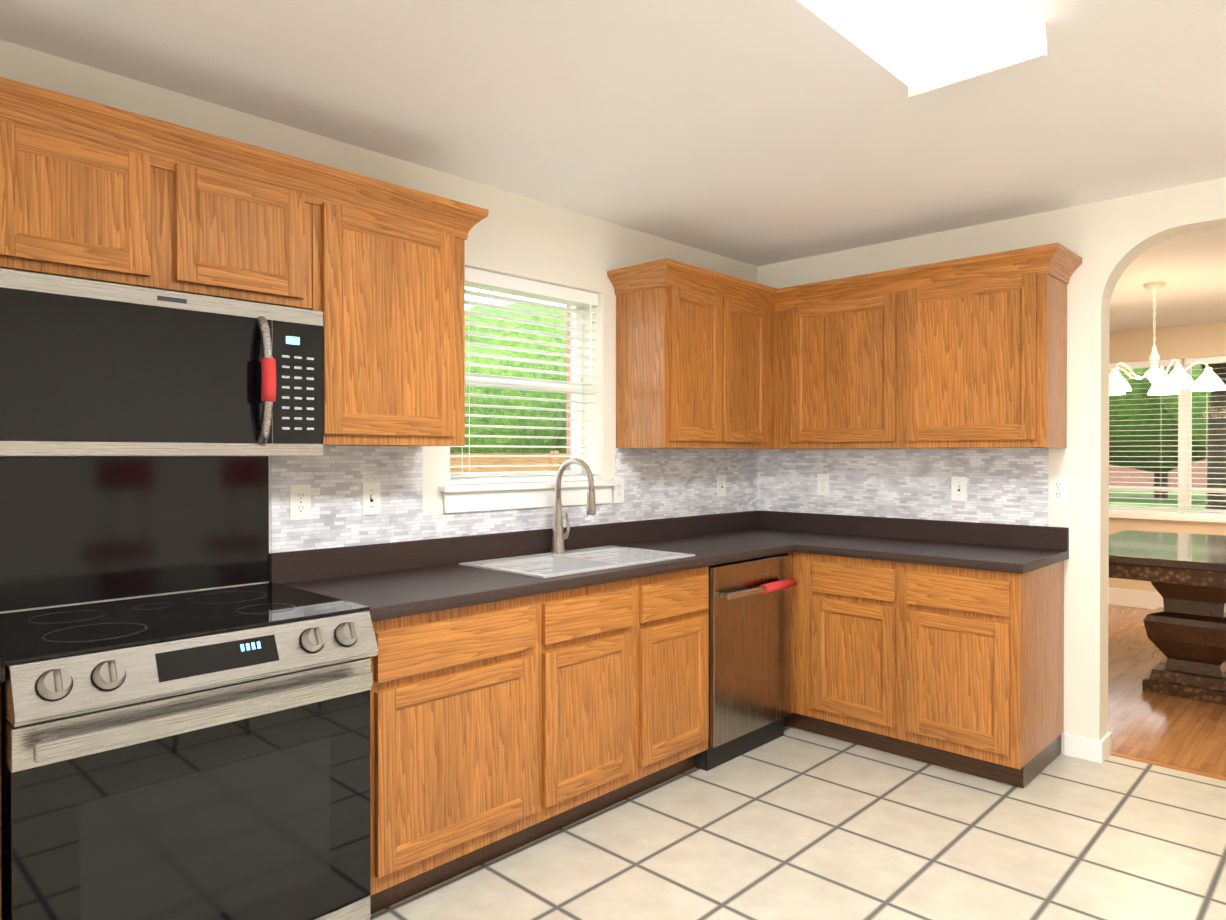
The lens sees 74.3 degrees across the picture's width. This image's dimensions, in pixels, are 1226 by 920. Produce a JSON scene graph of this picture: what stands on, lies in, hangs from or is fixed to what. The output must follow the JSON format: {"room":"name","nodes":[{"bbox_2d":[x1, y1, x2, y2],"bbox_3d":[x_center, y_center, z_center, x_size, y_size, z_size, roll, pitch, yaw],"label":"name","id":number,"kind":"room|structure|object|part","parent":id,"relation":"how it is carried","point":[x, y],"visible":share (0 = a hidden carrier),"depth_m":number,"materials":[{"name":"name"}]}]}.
{"room":"kitchen","nodes":[
{"label":"kitchen","id":0,"kind":"room"},
{"bbox_2d":[0,40,757,613],"bbox_3d":[-1.541,0.105,2.380,0.200,2.440,6.700,0,1,44],"label":"wall","id":1,"kind":"structure","parent":0,"point":[524,238],"depth_m":3.31,"materials":[{"name":"paint"}]},
{"bbox_2d":[0,104,171,290],"bbox_3d":[-1.442,-0.631,2.098,0.322,0.351,0.407,0,1,44],"label":"upper cabinet","id":2,"kind":"object","parent":1,"relation":"attached to","point":[77,201],"depth_m":2.01,"materials":[{"name":"brown wood"}]},
{"bbox_2d":[0,268,323,455],"bbox_3d":[-1.248,-0.223,2.194,0.470,0.422,0.808,0,1,44],"label":"over-the-range microwave","id":3,"kind":"object","parent":2,"relation":"attached to","point":[92,368],"visible":1,"depth_m":2.04,"materials":[{"name":"black plastic"}]},
{"bbox_3d":[-0.952,-0.218,2.219,0.076,0.359,0.037,0,1,44],"label":"handle","id":4,"kind":"part","parent":3,"relation":"part of","materials":[{"name":"silver metal"}]},
{"bbox_3d":[-1.471,-0.825,2.037,0.363,0.105,2.610,0,1,44],"label":"crown","id":5,"kind":"part","parent":2,"relation":"part of","materials":[{"name":"brown wood"}]},
{"bbox_2d":[0,456,268,611],"bbox_3d":[-1.410,0.195,2.367,0.006,0.411,0.803,0,1,44],"label":"panel","id":6,"kind":"object","parent":1,"relation":"attached to","point":[76,529],"visible":1,"depth_m":2.36,"materials":[{"name":"black glass"}]},
{"bbox_2d":[172,148,323,311],"bbox_3d":[-1.158,-0.633,2.396,0.322,0.351,0.416,0,1,44],"label":"upper cabinet","id":7,"kind":"object","parent":1,"relation":"attached to","point":[243,234],"depth_m":2.29,"materials":[{"name":"brown wood"}]},
{"bbox_2d":[320,188,471,445],"bbox_3d":[-0.820,-0.430,2.752,0.322,0.761,0.560,0,1,44],"label":"upper cabinet","id":8,"kind":"object","parent":1,"relation":"attached to","point":[372,269],"depth_m":2.63,"materials":[{"name":"brown wood"}]},
{"bbox_2d":[270,446,757,552],"bbox_3d":[-0.140,0.123,3.697,0.006,0.355,2.858,0,1,44],"label":"tile backsplash","id":9,"kind":"structure","parent":1,"relation":"attached to","point":[659,483],"depth_m":3.08,"materials":[{"name":"tile"}]},
{"bbox_2d":[290,485,310,519],"bbox_3d":[-1.055,0.143,2.730,0.007,0.118,0.072,0,1,44],"label":"electrical outlet","id":10,"kind":"object","parent":9,"relation":"attached to","point":[300,502],"visible":1,"depth_m":2.73,"materials":[{"name":"white plastic"}]},
{"bbox_2d":[362,482,380,514],"bbox_3d":[-0.869,0.139,2.918,0.016,0.118,0.072,0,1,44],"label":"light switch","id":11,"kind":"object","parent":9,"relation":"attached to","point":[371,498],"visible":1,"depth_m":2.92,"materials":[{"name":"white plastic"}]},
{"bbox_2d":[613,478,623,502],"bbox_3d":[0.028,0.145,3.864,0.007,0.118,0.072,0,1,44],"label":"electrical outlet","id":12,"kind":"object","parent":9,"relation":"attached to","point":[618,493],"visible":0.96,"depth_m":3.86,"materials":[{"name":"white plastic"}]},
{"bbox_2d":[717,475,725,496],"bbox_3d":[0.603,0.142,4.460,0.016,0.118,0.072,0,1,44],"label":"light switch","id":13,"kind":"object","parent":9,"relation":"attached to","point":[721,485],"visible":1,"depth_m":4.46,"materials":[{"name":"white plastic"}]},
{"bbox_2d":[439,285,617,512],"bbox_3d":[-0.390,-0.288,3.531,0.221,0.986,0.970,0,1,44],"label":"window","id":14,"kind":"structure","parent":1,"relation":"in","point":[458,498],"depth_m":3.53,"materials":[{"name":"white paint"}]},
{"bbox_2d":[450,267,597,483],"bbox_3d":[-0.382,-0.342,3.523,0.082,0.876,0.848,0,1,44],"label":"window blinds","id":15,"kind":"object","parent":14,"relation":"attached to","point":[506,283],"visible":0.77,"depth_m":3.52,"materials":[{"name":"white plastic"}]},
{"bbox_2d":[612,275,734,448],"bbox_3d":[0.298,-0.438,3.921,0.322,0.761,0.486,0,1,44],"label":"upper cabinet","id":16,"kind":"object","parent":1,"relation":"attached to","point":[675,335],"depth_m":3.77,"materials":[{"name":"brown wood"}]},
{"bbox_2d":[0,0,1225,331],"bbox_3d":[1.735,-1.165,2.326,6.900,0.100,11.160,0,1,44],"label":"ceiling","id":17,"kind":"structure","parent":0,"point":[758,132],"depth_m":2.55,"materials":[{"name":"white paint"}]},
{"bbox_2d":[797,0,1046,98],"bbox_3d":[0.546,-1.069,1.734,0.358,0.084,1.252,0,1,44],"label":"fluorescent ceiling light","id":18,"kind":"object","parent":17,"relation":"attached to","point":[918,48],"visible":1,"depth_m":1.98,"materials":[{"name":"white plastic"}]},
{"bbox_2d":[1109,282,1225,395],"bbox_3d":[3.498,-0.786,5.216,0.726,0.694,0.699,0,1,44],"label":"dining chandelier","id":19,"kind":"object","parent":17,"relation":"hanging from","point":[1176,379],"visible":0.96,"depth_m":5.11,"materials":[{"name":"white glass"}]},
{"bbox_2d":[370,726,1225,919],"bbox_3d":[0.264,1.385,0.767,5.050,0.100,6.850,0,1,44],"label":"floor","id":20,"kind":"structure","parent":0,"point":[792,823],"depth_m":2.74,"materials":[{"name":"beige tile"}]},
{"bbox_2d":[0,687,1,919],"bbox_3d":[-1.875,0.893,1.441,0.617,0.876,1.175,0,1,44],"label":"base cabinet","id":21,"kind":"object","parent":20,"relation":"on","point":[0,815],"visible":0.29,"depth_m":1.66,"materials":[{"name":"brown wood"}]},
{"bbox_2d":[0,662,4,682],"bbox_3d":[-1.867,0.385,1.433,0.633,0.140,1.177,0,1,44],"label":"countertop","id":22,"kind":"structure","parent":21,"relation":"on","point":[2,668],"depth_m":1.64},
{"bbox_2d":[0,582,378,919],"bbox_3d":[-1.142,0.865,2.116,0.699,0.923,0.815,0,1,44],"label":"range","id":23,"kind":"object","parent":20,"relation":"on","point":[200,755],"visible":1,"depth_m":1.90,"materials":[{"name":"grey metal"}]},
{"bbox_2d":[0,582,369,664],"bbox_3d":[-1.172,0.408,2.142,0.615,0.008,0.815,0,1,44],"label":"cooktop","id":24,"kind":"object","parent":23,"relation":"in","point":[74,633],"depth_m":2.04,"materials":[{"name":"black glass"}]},
{"bbox_3d":[-0.934,0.471,1.915,0.124,0.114,0.799,0,1,44],"label":"control panel","id":25,"kind":"part","parent":23,"relation":"part of","materials":[{"name":"silver metal"}]},
{"bbox_3d":[-0.913,0.583,1.896,0.060,0.038,0.743,0,1,44],"label":"handle","id":26,"kind":"part","parent":23,"relation":"part of","materials":[{"name":"silver metal"}]},
{"bbox_2d":[370,593,545,907],"bbox_3d":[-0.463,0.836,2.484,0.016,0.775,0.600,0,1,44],"label":"base cabinet","id":27,"kind":"object","parent":20,"relation":"on","point":[500,728],"depth_m":2.47,"materials":[{"name":"brown wood"}]},
{"bbox_2d":[370,768,692,914],"bbox_3d":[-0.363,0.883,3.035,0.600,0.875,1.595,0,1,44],"label":"toe kick","id":28,"kind":"object","parent":20,"relation":"on","point":[372,910],"depth_m":2.73,"materials":[{"name":"brown wood"}]},
{"bbox_2d":[546,577,641,831],"bbox_3d":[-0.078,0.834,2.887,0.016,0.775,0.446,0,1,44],"label":"base cabinet","id":29,"kind":"object","parent":20,"relation":"on","point":[594,632],"depth_m":2.90,"materials":[{"name":"brown wood"}]},
{"bbox_2d":[642,566,708,787],"bbox_3d":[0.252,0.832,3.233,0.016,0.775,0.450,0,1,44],"label":"base cabinet","id":30,"kind":"object","parent":20,"relation":"on","point":[675,605],"depth_m":3.23,"materials":[{"name":"brown wood"}]},
{"bbox_2d":[694,554,797,770],"bbox_3d":[0.445,0.882,3.796,0.664,0.868,0.610,0,1,44],"label":"dishwasher","id":31,"kind":"object","parent":20,"relation":"on","point":[750,655],"visible":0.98,"depth_m":3.58,"materials":[{"name":"grey metal"}]},
{"bbox_3d":[0.656,0.569,3.592,0.058,0.026,0.550,0,1,44],"label":"handle","id":32,"kind":"part","parent":31,"relation":"part of","materials":[{"name":"silver metal"}]},
{"bbox_3d":[0.750,0.569,3.662,0.042,0.042,0.245,0,1,44],"label":"handle","id":33,"kind":"part","parent":31,"relation":"part of","materials":[{"name":"red"}]},
{"bbox_2d":[784,553,789,726],"bbox_3d":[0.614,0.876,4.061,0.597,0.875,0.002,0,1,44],"label":"base cabinet","id":34,"kind":"object","parent":20,"relation":"on","point":[786,719],"depth_m":3.99,"materials":[{"name":"brown wood"}]},
{"bbox_2d":[269,514,835,621],"bbox_3d":[0.095,0.372,3.469,0.660,0.140,2.862,0,1,44],"label":"countertop","id":35,"kind":"structure","parent":34,"relation":"on","point":[383,581],"depth_m":3.01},
{"bbox_2d":[551,458,595,553],"bbox_3d":[-0.151,0.194,3.397,0.252,0.405,0.102,0,1,44],"label":"gooseneck faucet","id":36,"kind":"object","parent":35,"relation":"on","point":[559,536],"visible":1,"depth_m":3.43,"materials":[{"name":"silver metal"}]},
{"bbox_2d":[459,545,694,577],"bbox_3d":[-0.126,0.488,3.263,0.494,0.180,0.846,0,1,44],"label":"double-bowl sink","id":37,"kind":"object","parent":35,"relation":"in","point":[550,564],"visible":0.25,"depth_m":3.31,"materials":[{"name":"white ceramic"}]},
{"bbox_2d":[720,510,815,517],"bbox_3d":[0.849,0.367,4.280,0.450,0.140,0.648,0,1,44],"label":"countertop","id":38,"kind":"structure","parent":34,"relation":"on","point":[756,513],"depth_m":4.62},
{"bbox_2d":[790,552,1063,787],"bbox_3d":[1.209,0.877,3.944,1.619,0.875,0.641,0,1,44],"label":"base cabinet","id":39,"kind":"object","parent":20,"relation":"on","point":[954,668],"depth_m":3.45,"materials":[{"name":"brown wood"}]},
{"bbox_2d":[800,515,1068,573],"bbox_3d":[1.457,0.370,3.709,0.978,0.140,0.633,0,1,44],"label":"countertop","id":40,"kind":"structure","parent":39,"relation":"on","point":[1022,549],"depth_m":3.76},
{"bbox_2d":[1110,752,1225,780],"bbox_3d":[2.815,1.317,3.067,1.610,0.006,0.044,0,1,44],"label":"trim strip","id":41,"kind":"object","parent":20,"relation":"on","point":[1169,766],"visible":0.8,"depth_m":3.46,"materials":[{"name":"brown wood"}]},
{"bbox_2d":[757,178,1225,753],"bbox_3d":[2.578,0.100,3.182,5.050,2.440,0.150,0,1,44],"label":"wall","id":42,"kind":"structure","parent":0,"point":[1109,240],"depth_m":3.57,"materials":[{"name":"paint"}]},
{"bbox_2d":[735,291,770,448],"bbox_3d":[0.535,-0.440,4.169,0.322,0.761,0.456,0,1,44],"label":"upper cabinet","id":43,"kind":"object","parent":42,"relation":"attached to","point":[752,313],"depth_m":4.13,"materials":[{"name":"brown wood"}]},
{"bbox_2d":[775,283,902,448],"bbox_3d":[1.207,-0.439,4.158,0.704,0.761,0.322,0,1,44],"label":"upper cabinet","id":44,"kind":"object","parent":42,"relation":"attached to","point":[839,354],"depth_m":4.02,"materials":[{"name":"brown wood"}]},
{"bbox_2d":[758,448,1047,525],"bbox_3d":[1.416,0.120,4.184,1.524,0.355,0.005,0,1,44],"label":"tile backsplash","id":45,"kind":"structure","parent":42,"relation":"attached to","point":[1007,485],"depth_m":4.09,"materials":[{"name":"tile"}]},
{"bbox_2d":[817,474,828,494],"bbox_3d":[1.151,0.134,4.428,0.072,0.118,0.007,0,1,44],"label":"electrical outlet","id":46,"kind":"object","parent":45,"relation":"attached to","point":[822,484],"visible":1,"depth_m":4.43,"materials":[{"name":"white plastic"}]},
{"bbox_2d":[951,476,966,500],"bbox_3d":[1.675,0.139,3.921,0.072,0.118,0.016,0,1,44],"label":"light switch","id":47,"kind":"object","parent":45,"relation":"attached to","point":[958,488],"visible":1,"depth_m":3.92,"materials":[{"name":"white plastic"}]},
{"bbox_2d":[903,259,1070,448],"bbox_3d":[1.687,-0.436,3.701,0.621,0.761,0.322,0,1,44],"label":"upper cabinet","id":48,"kind":"object","parent":42,"relation":"attached to","point":[969,352],"depth_m":3.55,"materials":[{"name":"brown wood"}]},
{"bbox_3d":[1.019,-0.836,3.684,1.688,0.105,1.264,0,1,44],"label":"crown","id":49,"kind":"part","parent":48,"relation":"part of","materials":[{"name":"brown wood"}]},
{"bbox_2d":[1049,477,1066,503],"bbox_3d":[1.997,0.135,3.627,0.072,0.118,0.007,0,1,44],"label":"electrical outlet","id":50,"kind":"object","parent":42,"relation":"attached to","point":[1057,489],"visible":1,"depth_m":3.62,"materials":[{"name":"white plastic"}]},
{"bbox_2d":[1108,604,1225,776],"bbox_3d":[4.100,1.359,4.820,6.900,0.100,4.310,0,1,44],"label":"floor","id":51,"kind":"structure","parent":0,"point":[1176,731],"depth_m":4.17,"materials":[{"name":"brown wood"}]},
{"bbox_2d":[1109,530,1225,704],"bbox_3d":[3.617,0.916,4.905,1.240,0.785,1.800,0,1,44],"label":"dining table","id":52,"kind":"object","parent":51,"relation":"on","point":[1184,574],"visible":0.94,"depth_m":4.47,"materials":[{"name":"brown wood"}]},
{"bbox_2d":[1109,321,1225,591],"bbox_3d":[5.537,0.080,6.316,6.900,2.440,0.150,0,1,44],"label":"wall","id":53,"kind":"structure","parent":0,"point":[1190,341],"depth_m":6.96,"materials":[{"name":"paint"}]},
{"bbox_2d":[1109,359,1225,522],"bbox_3d":[4.870,-0.175,6.905,2.520,1.377,0.185,0,1,44],"label":"window","id":54,"kind":"structure","parent":53,"relation":"in","point":[1186,395],"depth_m":6.94,"materials":[{"name":"white plastic"}]},
{"bbox_2d":[1109,356,1225,515],"bbox_3d":[4.872,-0.199,6.907,2.400,1.326,0.060,0,1,44],"label":"window blinds","id":55,"kind":"object","parent":54,"relation":"attached to","point":[1188,361],"visible":0.42,"depth_m":6.97,"materials":[{"name":"white plastic"}]},
{"bbox_3d":[3.996,0.090,4.703,6.900,2.440,4.310,0,1,44],"label":"wall","id":56,"kind":"structure","parent":0,"visible":0},
{"bbox_2d":[1064,732,1111,755],"bbox_3d":[1.245,1.236,4.578,2.745,0.150,0.016,0,1,44],"label":"baseboard","id":57,"kind":"structure","parent":56,"relation":"attached to","point":[1092,750],"depth_m":3.56,"materials":[{"name":"white paint"}]},
{"bbox_2d":[1108,588,1163,608],"bbox_3d":[5.478,1.225,6.262,6.600,0.150,0.019,0,1,44],"label":"baseboard","id":58,"kind":"structure","parent":56,"relation":"attached to","point":[1121,597],"depth_m":7.10,"materials":[{"name":"white paint"}]},
{"label":"outside","id":59,"kind":"structure","parent":0,"visible":0},
{"bbox_2d":[1109,490,1205,508],"bbox_3d":[11.722,1.456,16.133,120.000,0.200,120.000,0,1,44],"label":"lawn","id":60,"kind":"structure","parent":59,"point":[1162,501],"depth_m":26.40,"materials":[{"name":"green plant"}]},
{"bbox_2d":[450,451,565,472],"bbox_3d":[-4.865,0.652,7.424,0.150,1.520,20.500,0,1,44],"label":"fence","id":61,"kind":"object","parent":60,"relation":"on","point":[478,461],"depth_m":11.02,"materials":[{"name":"brown wood"}]},
{"bbox_2d":[450,303,565,452],"bbox_3d":[-6.056,-1.158,14.246,8.083,5.052,16.048,0,1,44],"label":"trees","id":62,"kind":"object","parent":60,"relation":"on","point":[508,412],"depth_m":13.62,"materials":[{"name":"green plant"}]},
{"bbox_2d":[566,305,570,470],"bbox_3d":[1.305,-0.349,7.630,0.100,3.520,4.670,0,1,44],"label":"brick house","id":63,"kind":"structure","parent":60,"relation":"on","point":[568,405],"depth_m":5.96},
{"bbox_2d":[1109,459,1206,487],"bbox_3d":[25.207,-1.380,37.114,9.500,5.200,7.800,0,1,44],"label":"neighbouring house","id":64,"kind":"structure","parent":60,"relation":"on","point":[1122,472],"depth_m":34.62,"materials":[{"name":"brick"}]},
{"bbox_2d":[1109,365,1210,498],"bbox_3d":[20.621,-2.168,22.237,54.409,6.969,11.599,0,1,44],"label":"outdoor view","id":65,"kind":"object","parent":60,"relation":"on","point":[1143,400],"depth_m":25.29,"materials":[{"name":"green plant"}]},
{"bbox_2d":[1200,363,1225,509],"bbox_3d":[7.676,-2.564,9.757,8.766,7.922,4.604,0,1,44],"label":"oak tree","id":66,"kind":"object","parent":60,"relation":"on","point":[1221,428],"depth_m":9.69,"materials":[{"name":"green plant"}]}
]}

